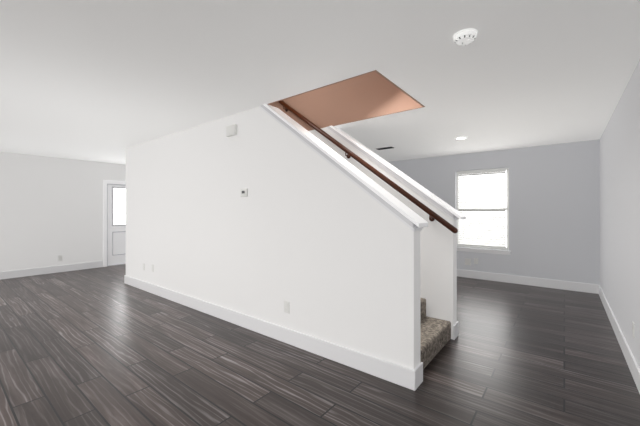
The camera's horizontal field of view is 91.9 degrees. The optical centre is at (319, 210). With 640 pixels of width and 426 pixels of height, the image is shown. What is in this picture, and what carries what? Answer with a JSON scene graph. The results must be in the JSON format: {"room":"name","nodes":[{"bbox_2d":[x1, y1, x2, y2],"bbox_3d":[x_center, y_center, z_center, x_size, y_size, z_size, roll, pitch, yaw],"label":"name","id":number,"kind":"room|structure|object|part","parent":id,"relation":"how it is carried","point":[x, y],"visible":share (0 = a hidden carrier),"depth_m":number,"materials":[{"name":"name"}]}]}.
{"room":"empty living room","nodes":[
{"label":"empty living room","id":0,"kind":"room"},
{"bbox_2d":[0,152,125,271],"bbox_3d":[-5.454,0.098,6.833,0.150,2.440,9.164,0,0,38],"label":"wall","id":1,"kind":"structure","parent":0,"point":[51,209],"depth_m":6.47,"materials":[{"name":"white paint"}]},
{"bbox_2d":[0,261,102,279],"bbox_3d":[-6.643,1.244,5.194,0.016,0.148,5.119,0,0,38],"label":"baseboard","id":2,"kind":"structure","parent":1,"relation":"attached to","point":[42,270],"depth_m":6.45,"materials":[{"name":"white paint"}]},
{"bbox_2d":[103,180,125,266],"bbox_3d":[-4.780,0.304,7.672,0.168,2.028,1.070,0,0,38],"label":"door frame","id":3,"kind":"structure","parent":1,"relation":"attached to","point":[105,182],"depth_m":7.25,"materials":[{"name":"white wood"}]},
{"bbox_2d":[108,185,125,264],"bbox_3d":[-4.777,0.345,7.670,0.045,1.913,0.872,0,0,38],"label":"door","id":4,"kind":"structure","parent":1,"relation":"in","point":[119,242],"depth_m":7.49,"materials":[{"name":"white wood"}]},
{"bbox_3d":[-4.778,-0.097,7.671,0.006,0.928,0.670,0,0,38],"label":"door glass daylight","id":5,"kind":"part","parent":4,"relation":"part of","materials":[{"name":"white glass"}]},
{"bbox_2d":[126,107,419,369],"bbox_3d":[-1.373,0.098,3.991,5.364,2.440,0.135,0,0,38],"label":"wall","id":6,"kind":"structure","parent":0,"point":[327,250],"depth_m":3.21,"materials":[{"name":"white paint"}]},
{"bbox_2d":[226,124,236,136],"bbox_3d":[-1.033,-0.932,3.610,0.170,0.120,0.042,0,0,38],"label":"door chime","id":7,"kind":"object","parent":6,"relation":"attached to","point":[231,130],"visible":1,"depth_m":3.57,"materials":[{"name":"white plastic"}]},
{"bbox_2d":[241,189,247,196],"bbox_3d":[-0.854,-0.199,3.479,0.110,0.090,0.025,0,0,38],"label":"thermostat","id":8,"kind":"object","parent":6,"relation":"attached to","point":[244,192],"visible":1,"depth_m":3.46,"materials":[{"name":"white plastic"}]},
{"bbox_2d":[124,275,415,390],"bbox_3d":[-1.420,1.244,3.932,5.396,0.148,0.016,0,0,38],"label":"baseboard","id":9,"kind":"structure","parent":6,"relation":"attached to","point":[400,375],"depth_m":2.96,"materials":[{"name":"white paint"}]},
{"bbox_2d":[284,301,289,313],"bbox_3d":[-0.331,0.961,3.077,0.075,0.115,0.008,0,0,38],"label":"outlet","id":10,"kind":"object","parent":6,"relation":"attached to","point":[286,306],"visible":1,"depth_m":3.07,"materials":[{"name":"white plastic"}]},
{"bbox_2d":[259,104,427,231],"bbox_3d":[0.111,-0.499,2.819,1.682,1.244,0.195,0,0,38],"label":"trim","id":11,"kind":"structure","parent":6,"relation":"attached to","point":[417,220],"depth_m":2.63,"materials":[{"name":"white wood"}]},
{"bbox_2d":[414,362,422,388],"bbox_3d":[0.743,1.244,2.330,0.016,0.148,0.151,0,0,38],"label":"baseboard","id":12,"kind":"structure","parent":6,"relation":"attached to","point":[419,373],"depth_m":2.32,"materials":[{"name":"white paint"}]},
{"bbox_2d":[0,264,639,425],"bbox_3d":[-1.911,1.378,4.035,9.179,0.120,9.464,0,0,38],"label":"floor","id":13,"kind":"structure","parent":0,"point":[104,346],"depth_m":2.58,"materials":[{"name":"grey wood"}]},
{"bbox_2d":[420,298,450,368],"bbox_3d":[-0.626,-0.092,4.108,4.265,2.820,0.965,0,0,38],"label":"stairs","id":14,"kind":"structure","parent":13,"relation":"on","point":[435,335],"depth_m":2.90,"materials":[{"name":"carpet"}]},
{"bbox_2d":[0,0,639,164],"bbox_3d":[-1.911,-1.182,4.035,9.179,0.120,9.464,0,0,38],"label":"ceiling","id":15,"kind":"structure","parent":0,"point":[108,81],"depth_m":2.41,"materials":[{"name":"white paint"}]},
{"bbox_2d":[374,146,395,149],"bbox_3d":[1.168,-1.115,5.556,0.340,0.013,0.170,0,0,38],"label":"ceiling vent","id":16,"kind":"object","parent":15,"relation":"in","point":[383,148],"visible":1,"depth_m":5.54,"materials":[{"name":"white plastic"}]},
{"bbox_2d":[453,28,477,45],"bbox_3d":[0.927,-1.101,1.978,0.144,0.043,0.144,0,0,38],"label":"smoke detector","id":17,"kind":"object","parent":15,"relation":"attached to","point":[464,37],"visible":1,"depth_m":1.95,"materials":[{"name":"white plastic"}]},
{"bbox_2d":[268,70,424,130],"bbox_3d":[-0.790,-1.798,4.163,4.040,1.349,1.128,0,0,38],"label":"wall","id":18,"kind":"structure","parent":0,"point":[372,94],"depth_m":3.91,"materials":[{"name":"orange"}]},
{"bbox_2d":[309,128,456,338],"bbox_3d":[-0.696,0.098,4.865,5.343,2.440,0.130,0,0,38],"label":"wall","id":19,"kind":"structure","parent":0,"point":[438,266],"depth_m":3.29,"materials":[{"name":"white paint"}]},
{"bbox_2d":[278,100,457,232],"bbox_3d":[0.066,-1.017,4.114,3.345,2.492,0.101,0,0,38],"label":"handrail","id":20,"kind":"object","parent":19,"relation":"attached to","point":[433,215],"visible":0.9,"depth_m":3.59,"materials":[{"name":"brown wood"}]},
{"bbox_2d":[325,125,465,219],"bbox_3d":[0.823,-0.513,3.666,1.642,1.215,0.190,0,0,38],"label":"trim","id":21,"kind":"structure","parent":19,"relation":"attached to","point":[442,203],"depth_m":3.51,"materials":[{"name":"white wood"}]},
{"bbox_2d":[453,321,458,339],"bbox_3d":[1.407,1.244,3.205,0.016,0.148,0.162,0,0,38],"label":"baseboard","id":22,"kind":"structure","parent":19,"relation":"attached to","point":[455,329],"depth_m":3.18,"materials":[{"name":"white paint"}]},
{"bbox_2d":[389,139,599,284],"bbox_3d":[0.916,0.098,7.736,9.029,2.440,0.150,0,0,38],"label":"wall","id":23,"kind":"structure","parent":0,"point":[554,211],"depth_m":5.33,"materials":[{"name":"grey paint"}]},
{"bbox_2d":[456,168,510,254],"bbox_3d":[3.114,0.009,5.965,0.984,1.600,0.143,0,0,38],"label":"window","id":24,"kind":"structure","parent":23,"relation":"in","point":[457,200],"depth_m":5.92,"materials":[{"name":"white plastic"}]},
{"bbox_2d":[458,169,505,247],"bbox_3d":[3.100,-0.035,5.948,0.824,1.447,0.049,0,0,38],"label":"window blinds","id":25,"kind":"object","parent":24,"relation":"attached to","point":[472,235],"visible":0.9,"depth_m":5.93,"materials":[{"name":"white plastic"}]},
{"bbox_3d":[3.157,-0.029,6.019,0.904,1.507,0.004,0,0,38],"label":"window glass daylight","id":26,"kind":"part","parent":24,"relation":"part of","materials":[{"name":"white glass"}]},
{"bbox_2d":[457,269,597,293],"bbox_3d":[0.917,1.244,7.629,8.863,0.148,0.016,0,0,38],"label":"baseboard","id":27,"kind":"structure","parent":23,"relation":"attached to","point":[559,284],"depth_m":5.42,"materials":[{"name":"white paint"}]},
{"bbox_2d":[600,60,639,367],"bbox_3d":[1.632,0.098,1.237,0.150,2.440,9.464,0,0,38],"label":"wall","id":28,"kind":"structure","parent":0,"point":[620,212],"depth_m":2.92,"materials":[{"name":"grey paint"}]},
{"bbox_2d":[598,285,639,393],"bbox_3d":[1.567,1.244,1.288,0.016,0.148,9.164,0,0,38],"label":"baseboard","id":29,"kind":"structure","parent":28,"relation":"attached to","point":[633,366],"depth_m":2.86,"materials":[{"name":"white paint"}]},
{"bbox_2d":[632,321,634,337],"bbox_3d":[2.515,0.958,2.484,0.008,0.115,0.075,0,0,38],"label":"electrical outlet","id":30,"kind":"object","parent":28,"relation":"attached to","point":[633,329],"visible":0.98,"depth_m":2.46,"materials":[{"name":"white plastic"}]}
]}

